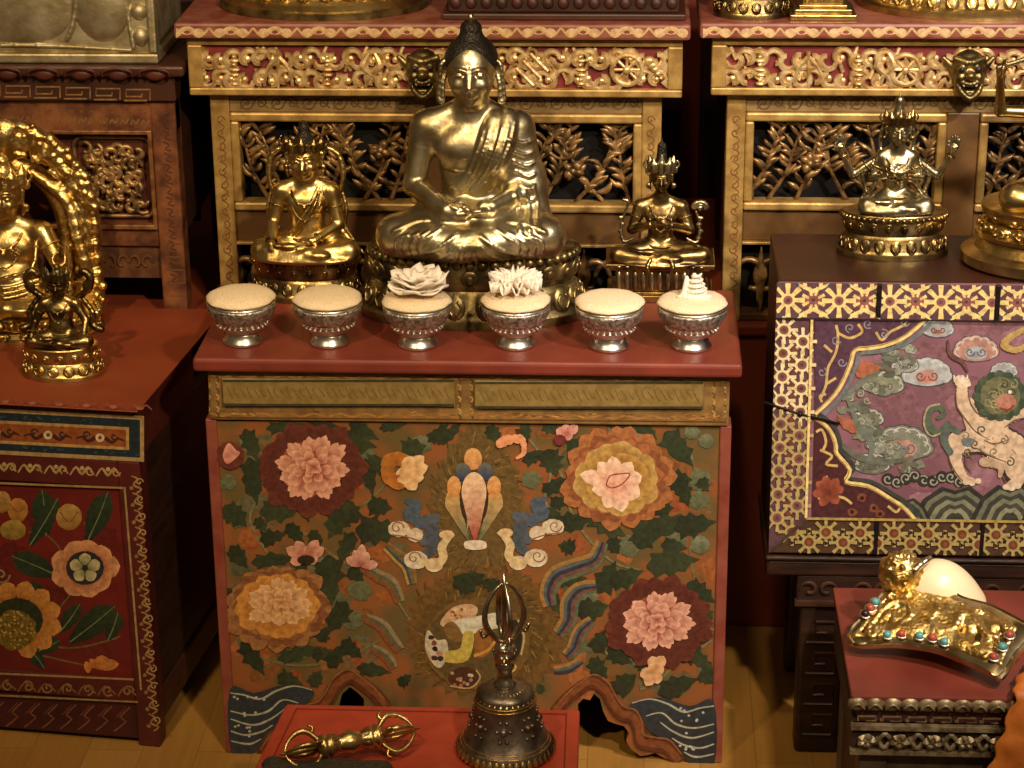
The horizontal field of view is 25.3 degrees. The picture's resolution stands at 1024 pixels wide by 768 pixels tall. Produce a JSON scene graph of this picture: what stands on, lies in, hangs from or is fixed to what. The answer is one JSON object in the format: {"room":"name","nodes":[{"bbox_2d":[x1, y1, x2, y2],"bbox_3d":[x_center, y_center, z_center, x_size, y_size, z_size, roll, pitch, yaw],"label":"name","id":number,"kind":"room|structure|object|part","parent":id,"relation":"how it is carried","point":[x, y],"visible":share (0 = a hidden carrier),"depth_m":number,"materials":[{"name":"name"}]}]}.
{"room":"house of worship","nodes":[
{"label":"house of worship","id":0,"kind":"room"},
{"bbox_2d":[0,625,836,767],"bbox_3d":[-0.007,0.913,2.053,4.600,0.040,4.650,1,22,3],"label":"floor","id":1,"kind":"structure","parent":0,"point":[758,703],"depth_m":3.10,"materials":[{"name":"brown wood"}]},
{"bbox_2d":[0,308,218,745],"bbox_3d":[-0.915,0.193,3.178,0.996,0.526,0.391,1,22,3],"label":"painted cabinet","id":2,"kind":"object","parent":1,"relation":"on","point":[108,600],"visible":0.97,"depth_m":3.03,"materials":[{"name":"paint"}]},
{"bbox_2d":[0,118,106,344],"bbox_3d":[-0.695,-0.216,3.124,0.256,0.292,0.150,1,22,3],"label":"statue","id":3,"kind":"object","parent":2,"relation":"on","point":[71,197],"visible":0.83,"depth_m":3.12,"materials":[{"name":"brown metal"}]},
{"bbox_3d":[-0.694,-0.271,3.104,0.067,0.074,0.066,-18,27,-37],"label":"crown","id":4,"kind":"part","parent":3,"relation":"part of","materials":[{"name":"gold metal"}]},
{"bbox_3d":[-0.915,0.089,3.016,0.830,0.038,0.029,3,22,9],"label":"rail","id":5,"kind":"part","parent":2,"relation":"part of","materials":[{"name":"red wood"}]},
{"bbox_2d":[19,263,104,382],"bbox_3d":[-0.591,-0.085,2.981,0.114,0.152,0.076,2,22,6],"label":"seated statue","id":6,"kind":"object","parent":2,"relation":"on","point":[60,352],"visible":1,"depth_m":2.97,"materials":[{"name":"gold metal"}]},
{"bbox_3d":[-0.592,-0.138,2.960,0.032,0.040,0.033,-20,29,-40],"label":"crown","id":7,"kind":"part","parent":6,"relation":"part of","materials":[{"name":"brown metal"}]},
{"bbox_3d":[-0.914,0.239,3.072,0.830,0.282,0.014,3,22,9],"label":"panel","id":8,"kind":"part","parent":2,"relation":"part of","materials":[{"name":"red wood"}]},
{"bbox_3d":[-0.913,0.384,3.132,0.830,0.032,0.029,3,22,9],"label":"rail","id":9,"kind":"part","parent":2,"relation":"part of","materials":[{"name":"red wood"}]},
{"bbox_3d":[-0.490,0.290,3.018,0.030,0.420,0.029,3,22,9],"label":"corner post","id":10,"kind":"part","parent":2,"relation":"part of","materials":[{"name":"red wood"}]},
{"bbox_3d":[-0.455,0.375,3.230,0.020,0.045,0.310,3,22,9],"label":"rail","id":11,"kind":"part","parent":2,"relation":"part of","materials":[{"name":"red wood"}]},
{"bbox_2d":[256,705,579,767],"bbox_3d":[-0.118,0.542,2.667,0.393,0.201,0.312,1,22,3],"label":"table","id":12,"kind":"object","parent":1,"relation":"on","point":[433,745],"visible":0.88,"depth_m":2.72,"materials":[{"name":"red paint"}]},
{"bbox_2d":[262,756,392,767],"bbox_3d":[-0.217,0.451,2.600,0.160,0.016,0.084,1,22,3],"label":"cloth","id":13,"kind":"object","parent":12,"relation":"on","point":[272,761],"visible":1,"depth_m":2.62,"materials":[{"name":"red fabric"}]},
{"bbox_2d":[279,711,419,764],"bbox_3d":[-0.188,0.416,2.649,0.171,0.042,0.043,-8,23,-19],"label":"ritual sceptre","id":14,"kind":"object","parent":12,"relation":"on","point":[349,741],"visible":1,"depth_m":2.64,"materials":[{"name":"gold metal"}]},
{"bbox_2d":[455,573,555,767],"bbox_3d":[-0.008,0.323,2.637,0.119,0.230,0.119,1,22,3],"label":"bell","id":15,"kind":"object","parent":12,"relation":"on","point":[505,729],"visible":1,"depth_m":2.63,"materials":[{"name":"brown metal"}]},
{"bbox_3d":[-0.008,0.323,2.637,0.028,0.056,0.028,1,22,3],"label":"handle","id":16,"kind":"part","parent":15,"relation":"part of","materials":[{"name":"silver metal"}]},
{"bbox_2d":[76,195,785,625],"bbox_3d":[0.036,0.023,3.602,2.600,0.480,0.616,1,22,3],"label":"platform","id":17,"kind":"object","parent":1,"relation":"on","point":[755,597],"visible":0.02,"depth_m":3.35,"materials":[{"name":"red paint"}]},
{"bbox_2d":[0,1,217,308],"bbox_3d":[-0.804,-0.340,3.378,0.738,0.373,0.435,1,22,3],"label":"wooden cabinet","id":18,"kind":"object","parent":17,"relation":"on","point":[143,142],"visible":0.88,"depth_m":3.19,"materials":[{"name":"brown wood"}]},
{"bbox_2d":[0,0,180,63],"bbox_3d":[-0.731,-0.573,3.188,0.508,0.200,0.232,1,22,3],"label":"silver casket","id":19,"kind":"object","parent":18,"relation":"on","point":[31,31],"visible":1,"depth_m":3.10,"materials":[{"name":"metal"}]},
{"bbox_3d":[-0.619,-0.521,3.094,0.250,0.140,0.032,1,22,3],"label":"embossed figure panel","id":20,"kind":"part","parent":19,"relation":"part of","materials":[{"name":"silver metal"}]},
{"bbox_3d":[-0.823,-0.380,3.183,0.719,0.047,0.030,1,22,3],"label":"rail","id":21,"kind":"part","parent":18,"relation":"part of","materials":[{"name":"red wood"}]},
{"bbox_3d":[-0.839,-0.218,3.250,0.684,0.031,0.026,1,22,3],"label":"rail","id":22,"kind":"part","parent":18,"relation":"part of","materials":[{"name":"red wood"}]},
{"bbox_3d":[-0.559,-0.290,3.201,0.113,0.120,0.012,1,22,3],"label":"carved panel","id":23,"kind":"part","parent":18,"relation":"part of","materials":[{"name":"gold metal"}]},
{"bbox_3d":[-0.480,-0.250,3.216,0.035,0.319,0.037,1,22,3],"label":"post","id":24,"kind":"part","parent":18,"relation":"part of","materials":[{"name":"red wood"}]},
{"bbox_3d":[-0.458,-0.381,3.549,0.029,0.320,0.030,1,22,3],"label":"post","id":25,"kind":"part","parent":18,"relation":"part of","materials":[{"name":"wood"}]},
{"bbox_2d":[174,0,690,288],"bbox_3d":[-0.096,-0.362,3.338,0.696,0.434,0.478,1,22,3],"label":"cabinet","id":26,"kind":"object","parent":17,"relation":"on","point":[593,91],"visible":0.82,"depth_m":3.12,"materials":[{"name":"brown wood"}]},
{"bbox_3d":[-0.402,-0.258,3.219,0.027,0.330,0.038,1,22,3],"label":"post","id":27,"kind":"part","parent":26,"relation":"part of","materials":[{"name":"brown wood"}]},
{"bbox_3d":[-0.258,-0.203,3.227,0.262,0.004,0.030,1,22,3],"label":"moulding","id":28,"kind":"part","parent":26,"relation":"part of","materials":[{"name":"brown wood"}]},
{"bbox_3d":[-0.258,-0.228,3.222,0.262,0.047,0.025,1,22,3],"label":"panel","id":29,"kind":"part","parent":26,"relation":"part of","materials":[{"name":"brown wood"}]},
{"bbox_2d":[219,0,427,20],"bbox_3d":[-0.261,-0.564,3.152,0.297,0.080,0.213,1,22,3],"label":"statue","id":30,"kind":"object","parent":26,"relation":"on","point":[298,10],"visible":1,"depth_m":3.08,"materials":[{"name":"brown metal"}]},
{"bbox_3d":[-0.259,-0.313,3.182,0.262,0.141,0.030,1,22,3],"label":"panel moulding","id":31,"kind":"part","parent":26,"relation":"part of","materials":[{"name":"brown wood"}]},
{"bbox_3d":[-0.105,-0.433,3.100,0.673,0.080,0.024,1,22,3],"label":"frieze frame","id":32,"kind":"part","parent":26,"relation":"part of","materials":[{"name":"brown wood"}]},
{"bbox_3d":[-0.105,-0.393,3.147,0.570,0.031,0.030,1,22,3],"label":"rail","id":33,"kind":"part","parent":26,"relation":"part of","materials":[{"name":"gold metal"}]},
{"bbox_2d":[442,0,685,20],"bbox_3d":[0.075,-0.559,3.145,0.328,0.070,0.211,1,22,3],"label":"plinth","id":34,"kind":"object","parent":26,"relation":"on","point":[631,10],"visible":1,"depth_m":3.06,"materials":[{"name":"red wood"}]},
{"bbox_3d":[0.048,-0.309,3.166,0.264,0.141,0.030,1,22,3],"label":"panel moulding","id":35,"kind":"part","parent":26,"relation":"part of","materials":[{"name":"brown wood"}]},
{"bbox_3d":[0.049,-0.224,3.206,0.264,0.047,0.025,1,22,3],"label":"panel","id":36,"kind":"part","parent":26,"relation":"part of","materials":[{"name":"brown wood"}]},
{"bbox_3d":[0.049,-0.199,3.211,0.264,0.004,0.030,1,22,3],"label":"moulding","id":37,"kind":"part","parent":26,"relation":"part of","materials":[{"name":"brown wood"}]},
{"bbox_3d":[0.194,-0.250,3.187,0.027,0.330,0.038,1,22,3],"label":"post","id":38,"kind":"part","parent":26,"relation":"part of","materials":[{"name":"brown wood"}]},
{"bbox_2d":[696,0,1023,320],"bbox_3d":[0.614,-0.355,3.300,0.702,0.436,0.478,1,22,3],"label":"cabinet","id":39,"kind":"object","parent":17,"relation":"on","point":[786,89],"visible":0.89,"depth_m":3.11,"materials":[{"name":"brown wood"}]},
{"bbox_3d":[0.329,-0.387,3.526,0.022,0.334,0.035,1,22,3],"label":"post","id":40,"kind":"part","parent":39,"relation":"part of","materials":[{"name":"red wood"}]},
{"bbox_3d":[0.309,-0.251,3.181,0.026,0.334,0.038,1,22,3],"label":"post","id":41,"kind":"part","parent":39,"relation":"part of","materials":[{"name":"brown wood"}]},
{"bbox_2d":[713,0,790,19],"bbox_3d":[0.324,-0.522,3.067,0.104,0.050,0.079,1,22,3],"label":"statue","id":42,"kind":"object","parent":39,"relation":"on","point":[727,9],"visible":1,"depth_m":3.04,"materials":[{"name":"brown metal"}]},
{"bbox_3d":[0.459,-0.099,3.231,0.273,0.012,0.030,1,22,3],"label":"rail","id":43,"kind":"part","parent":39,"relation":"part of","materials":[{"name":"brown wood"}]},
{"bbox_3d":[0.458,-0.200,3.187,0.273,0.004,0.030,1,22,3],"label":"moulding","id":44,"kind":"part","parent":39,"relation":"part of","materials":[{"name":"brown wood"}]},
{"bbox_3d":[0.458,-0.225,3.182,0.273,0.046,0.025,1,22,3],"label":"panel","id":45,"kind":"part","parent":39,"relation":"part of","materials":[{"name":"brown wood"}]},
{"bbox_2d":[789,0,856,20],"bbox_3d":[0.417,-0.527,3.064,0.088,0.060,0.088,1,22,3],"label":"pedestal","id":46,"kind":"object","parent":39,"relation":"on","point":[800,10],"visible":0.93,"depth_m":3.04,"materials":[{"name":"gold metal"}]},
{"bbox_3d":[0.457,-0.309,3.143,0.273,0.140,0.030,1,22,3],"label":"panel moulding","id":47,"kind":"part","parent":39,"relation":"part of","materials":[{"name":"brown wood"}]},
{"bbox_3d":[0.608,-0.428,3.061,0.678,0.079,0.024,1,22,3],"label":"frieze frame","id":48,"kind":"part","parent":39,"relation":"part of","materials":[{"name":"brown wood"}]},
{"bbox_3d":[0.618,-0.388,3.108,0.596,0.030,0.030,1,22,3],"label":"rail","id":49,"kind":"part","parent":39,"relation":"part of","materials":[{"name":"gold metal"}]},
{"bbox_2d":[858,0,1023,20],"bbox_3d":[0.629,-0.554,3.112,0.308,0.070,0.215,1,22,3],"label":"statue","id":50,"kind":"object","parent":39,"relation":"on","point":[955,10],"visible":1,"depth_m":3.03,"materials":[{"name":"brown metal"}]},
{"bbox_3d":[0.778,-0.221,3.165,0.278,0.046,0.025,1,22,3],"label":"panel","id":51,"kind":"part","parent":39,"relation":"part of","materials":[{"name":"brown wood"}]},
{"bbox_3d":[0.777,-0.305,3.126,0.278,0.140,0.030,1,22,3],"label":"panel moulding","id":52,"kind":"part","parent":39,"relation":"part of","materials":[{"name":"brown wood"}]},
{"bbox_2d":[193,287,741,762],"bbox_3d":[-0.048,0.193,3.058,0.683,0.585,0.284,1,22,3],"label":"altar table","id":53,"kind":"object","parent":1,"relation":"on","point":[370,496],"visible":0.96,"depth_m":2.92,"materials":[{"name":"red paint"}]},
{"bbox_3d":[-0.379,0.264,2.990,0.014,0.485,0.033,1,22,3],"label":"corner post","id":54,"kind":"part","parent":53,"relation":"part of","materials":[{"name":"red wood"}]},
{"bbox_2d":[206,298,275,347],"bbox_3d":[-0.341,-0.080,2.880,0.087,0.056,0.087,1,22,3],"label":"bowl","id":55,"kind":"object","parent":53,"relation":"on","point":[241,328],"visible":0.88,"depth_m":2.85,"materials":[{"name":"silver metal"}]},
{"bbox_2d":[206,283,275,310],"bbox_3d":[-0.342,-0.105,2.869,0.089,0.030,0.088,1,22,3],"label":"rice mound","id":56,"kind":"object","parent":55,"relation":"on","point":[246,296],"visible":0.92,"depth_m":2.85,"materials":[{"name":"white food"}]},
{"bbox_2d":[249,120,364,303],"bbox_3d":[-0.274,-0.230,3.012,0.156,0.237,0.100,3,22,8],"label":"statue","id":57,"kind":"object","parent":53,"relation":"on","point":[309,253],"visible":0.96,"depth_m":3.00,"materials":[{"name":"gold metal"}]},
{"bbox_3d":[-0.273,-0.305,2.989,0.054,0.050,0.054,-19,28,-38],"label":"crown","id":58,"kind":"part","parent":57,"relation":"part of","materials":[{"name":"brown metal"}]},
{"bbox_2d":[293,300,362,348],"bbox_3d":[-0.231,-0.079,2.874,0.087,0.056,0.087,-8,23,-18],"label":"bowl","id":59,"kind":"object","parent":53,"relation":"on","point":[328,330],"visible":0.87,"depth_m":2.85,"materials":[{"name":"silver metal"}]},
{"bbox_2d":[292,284,361,311],"bbox_3d":[-0.232,-0.104,2.865,0.088,0.030,0.089,1,22,3],"label":"rice mound","id":60,"kind":"object","parent":59,"relation":"on","point":[331,297],"visible":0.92,"depth_m":2.84,"materials":[{"name":"white food"}]},
{"bbox_3d":[-0.217,0.010,2.857,0.294,0.035,0.005,1,22,3],"label":"drawer","id":61,"kind":"part","parent":53,"relation":"part of","materials":[{"name":"gold metal"}]},
{"bbox_2d":[382,302,451,350],"bbox_3d":[-0.119,-0.076,2.865,0.087,0.056,0.087,-19,28,-39],"label":"bowl","id":62,"kind":"object","parent":53,"relation":"on","point":[417,332],"visible":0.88,"depth_m":2.84,"materials":[{"name":"silver metal"}]},
{"bbox_2d":[382,290,451,313],"bbox_3d":[-0.119,-0.101,2.855,0.088,0.030,0.088,1,22,3],"label":"rice mound","id":63,"kind":"object","parent":62,"relation":"on","point":[407,304],"visible":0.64,"depth_m":2.83,"materials":[{"name":"white food"}]},
{"bbox_2d":[387,262,449,295],"bbox_3d":[-0.117,-0.127,2.845,0.078,0.035,0.078,1,22,3],"label":"flower","id":64,"kind":"object","parent":63,"relation":"on","point":[418,280],"visible":1,"depth_m":2.83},
{"bbox_2d":[217,420,716,762],"bbox_3d":[-0.056,0.275,2.959,0.652,0.504,0.003,1,22,3],"label":"flower painting","id":65,"kind":"object","parent":53,"relation":"attached to","point":[367,557],"depth_m":2.94},
{"bbox_3d":[-0.055,0.270,2.968,0.653,0.486,0.016,1,22,3],"label":"panel","id":66,"kind":"part","parent":53,"relation":"part of","materials":[{"name":"multicoloured wood"}]},
{"bbox_2d":[361,13,585,330],"bbox_3d":[-0.051,-0.276,2.912,0.304,0.392,0.183,1,22,3],"label":"statue","id":67,"kind":"object","parent":53,"relation":"on","point":[490,210],"visible":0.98,"depth_m":2.89,"materials":[{"name":"gold metal"}]},
{"bbox_2d":[481,303,550,350],"bbox_3d":[0.005,-0.076,2.862,0.087,0.056,0.087,9,23,23],"label":"bowl","id":68,"kind":"object","parent":53,"relation":"on","point":[515,332],"visible":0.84,"depth_m":2.83,"materials":[{"name":"silver metal"}]},
{"bbox_2d":[480,290,550,313],"bbox_3d":[0.004,-0.100,2.851,0.088,0.029,0.089,1,22,3],"label":"rice mound","id":69,"kind":"object","parent":68,"relation":"on","point":[534,301],"visible":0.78,"depth_m":2.83,"materials":[{"name":"white food"}]},
{"bbox_2d":[488,264,542,296],"bbox_3d":[0.004,-0.127,2.847,0.069,0.032,0.074,1,22,3],"label":"flower","id":70,"kind":"object","parent":69,"relation":"on","point":[513,281],"visible":1,"depth_m":2.83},
{"bbox_3d":[0.096,0.013,2.840,0.286,0.035,0.005,1,22,3],"label":"drawer","id":71,"kind":"part","parent":53,"relation":"part of","materials":[{"name":"gold metal"}]},
{"bbox_2d":[575,304,644,352],"bbox_3d":[0.122,-0.073,2.853,0.087,0.056,0.087,0,22,1],"label":"bowl","id":72,"kind":"object","parent":53,"relation":"on","point":[608,334],"visible":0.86,"depth_m":2.83,"materials":[{"name":"silver metal"}]},
{"bbox_2d":[575,288,644,315],"bbox_3d":[0.122,-0.098,2.842,0.088,0.029,0.088,1,22,3],"label":"rice mound","id":73,"kind":"object","parent":72,"relation":"on","point":[603,301],"visible":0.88,"depth_m":2.82,"materials":[{"name":"white food"}]},
{"bbox_2d":[605,138,714,302],"bbox_3d":[0.196,-0.218,3.003,0.144,0.214,0.088,1,22,3],"label":"statue","id":74,"kind":"object","parent":53,"relation":"on","point":[656,264],"visible":1,"depth_m":3.00,"materials":[{"name":"brown metal"}]},
{"bbox_3d":[0.151,-0.216,3.015,0.023,0.061,0.006,2,22,7],"label":"lotus stem","id":75,"kind":"part","parent":74,"relation":"part of","materials":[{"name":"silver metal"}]},
{"bbox_3d":[0.197,-0.281,2.984,0.039,0.049,0.037,-16,26,-35],"label":"crown","id":76,"kind":"part","parent":74,"relation":"part of","materials":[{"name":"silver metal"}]},
{"bbox_3d":[0.245,-0.214,3.009,0.030,0.060,0.010,1,22,3],"label":"lotus stem","id":77,"kind":"part","parent":74,"relation":"part of","materials":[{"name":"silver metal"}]},
{"bbox_2d":[657,305,727,352],"bbox_3d":[0.225,-0.073,2.851,0.087,0.056,0.087,-9,23,-20],"label":"bowl","id":78,"kind":"object","parent":53,"relation":"on","point":[691,334],"visible":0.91,"depth_m":2.82,"materials":[{"name":"silver metal"}]},
{"bbox_2d":[657,289,727,315],"bbox_3d":[0.225,-0.098,2.841,0.088,0.028,0.088,1,22,3],"label":"rice mound","id":79,"kind":"object","parent":78,"relation":"on","point":[669,301],"visible":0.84,"depth_m":2.81,"materials":[{"name":"white food"}]},
{"bbox_2d":[677,273,711,300],"bbox_3d":[0.227,-0.118,2.826,0.037,0.037,0.033,-17,27,-35],"label":"shell","id":80,"kind":"object","parent":79,"relation":"on","point":[694,289],"visible":1,"depth_m":2.82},
{"bbox_3d":[0.271,0.272,2.956,0.014,0.485,0.033,1,22,3],"label":"corner post","id":81,"kind":"part","parent":53,"relation":"part of","materials":[{"name":"red wood"}]},
{"bbox_2d":[759,509,1023,750],"bbox_3d":[0.664,0.316,3.103,0.654,0.289,0.269,1,22,3],"label":"stand","id":82,"kind":"object","parent":1,"relation":"on","point":[810,614],"visible":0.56,"depth_m":2.99,"materials":[{"name":"brown wood"}]},
{"bbox_3d":[0.419,0.302,3.234,0.058,0.223,0.042,1,22,3],"label":"leg","id":83,"kind":"part","parent":82,"relation":"part of","materials":[{"name":"brown wood"}]},
{"bbox_3d":[0.407,0.382,3.030,0.058,0.223,0.042,1,22,3],"label":"leg","id":84,"kind":"part","parent":82,"relation":"part of","materials":[{"name":"brown wood"}]},
{"bbox_2d":[758,234,1023,563],"bbox_3d":[0.651,0.020,2.941,0.662,0.379,0.208,1,22,3],"label":"chest","id":85,"kind":"object","parent":82,"relation":"on","point":[894,400],"visible":1,"depth_m":2.86,"materials":[{"name":"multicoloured wood"}]},
{"bbox_3d":[0.657,0.192,3.012,0.652,0.007,0.202,1,22,3],"label":"moulding","id":86,"kind":"part","parent":85,"relation":"part of","materials":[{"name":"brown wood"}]},
{"bbox_2d":[833,93,959,261],"bbox_3d":[0.482,-0.264,2.864,0.157,0.206,0.081,2,22,8],"label":"statue","id":87,"kind":"object","parent":85,"relation":"on","point":[893,222],"visible":1,"depth_m":2.86,"materials":[{"name":"gold metal"}]},
{"bbox_3d":[0.483,-0.325,2.843,0.040,0.044,0.039,-17,27,-36],"label":"crown","id":88,"kind":"part","parent":87,"relation":"part of","materials":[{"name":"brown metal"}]},
{"bbox_2d":[960,57,1023,280],"bbox_3d":[0.691,-0.299,2.803,0.262,0.313,0.193,1,22,3],"label":"statue","id":89,"kind":"object","parent":85,"relation":"on","point":[997,248],"visible":1,"depth_m":2.80,"materials":[{"name":"gold metal"}]},
{"bbox_3d":[0.658,0.207,3.017,0.650,0.023,0.188,1,22,3],"label":"rail","id":90,"kind":"part","parent":82,"relation":"part of","materials":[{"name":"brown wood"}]},
{"bbox_2d":[833,588,1023,767],"bbox_3d":[0.606,0.442,2.797,0.420,0.279,0.286,1,22,3],"label":"side table","id":91,"kind":"object","parent":1,"relation":"on","point":[899,708],"visible":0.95,"depth_m":2.65,"materials":[{"name":"red paint"}]},
{"bbox_3d":[0.437,0.436,2.923,0.034,0.201,0.034,1,22,3],"label":"leg","id":92,"kind":"part","parent":91,"relation":"part of","materials":[{"name":"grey wood"}]},
{"bbox_3d":[0.426,0.514,2.725,0.034,0.201,0.034,1,22,3],"label":"leg","id":93,"kind":"part","parent":91,"relation":"part of","materials":[{"name":"wood"}]},
{"bbox_2d":[847,550,1023,680],"bbox_3d":[0.526,0.268,2.715,0.215,0.112,0.158,11,24,26],"label":"conch shell","id":94,"kind":"object","parent":91,"relation":"on","point":[928,604],"visible":1,"depth_m":2.70,"materials":[{"name":"white conch shell"},{"name":"hammered gold"},{"name":"silver"}]},
{"bbox_2d":[987,665,1023,767],"bbox_3d":[0.709,0.476,2.668,0.404,0.278,0.155,1,22,3],"label":"cloth","id":95,"kind":"object","parent":91,"relation":"on","point":[1009,748],"visible":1,"depth_m":2.62,"materials":[{"name":"orange fabric"}]},
{"bbox_2d":[180,0,717,197],"bbox_3d":[0.104,-1.195,3.664,4.600,2.700,0.100,1,22,3],"label":"wall","id":96,"kind":"structure","parent":0,"point":[671,107],"depth_m":3.90,"materials":[{"name":"red paint"}]},
{"bbox_2d":[679,0,700,197],"bbox_3d":[0.297,-1.169,3.593,0.032,2.700,0.030,1,22,3],"label":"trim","id":97,"kind":"structure","parent":96,"relation":"attached to","point":[691,73],"depth_m":3.86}
]}

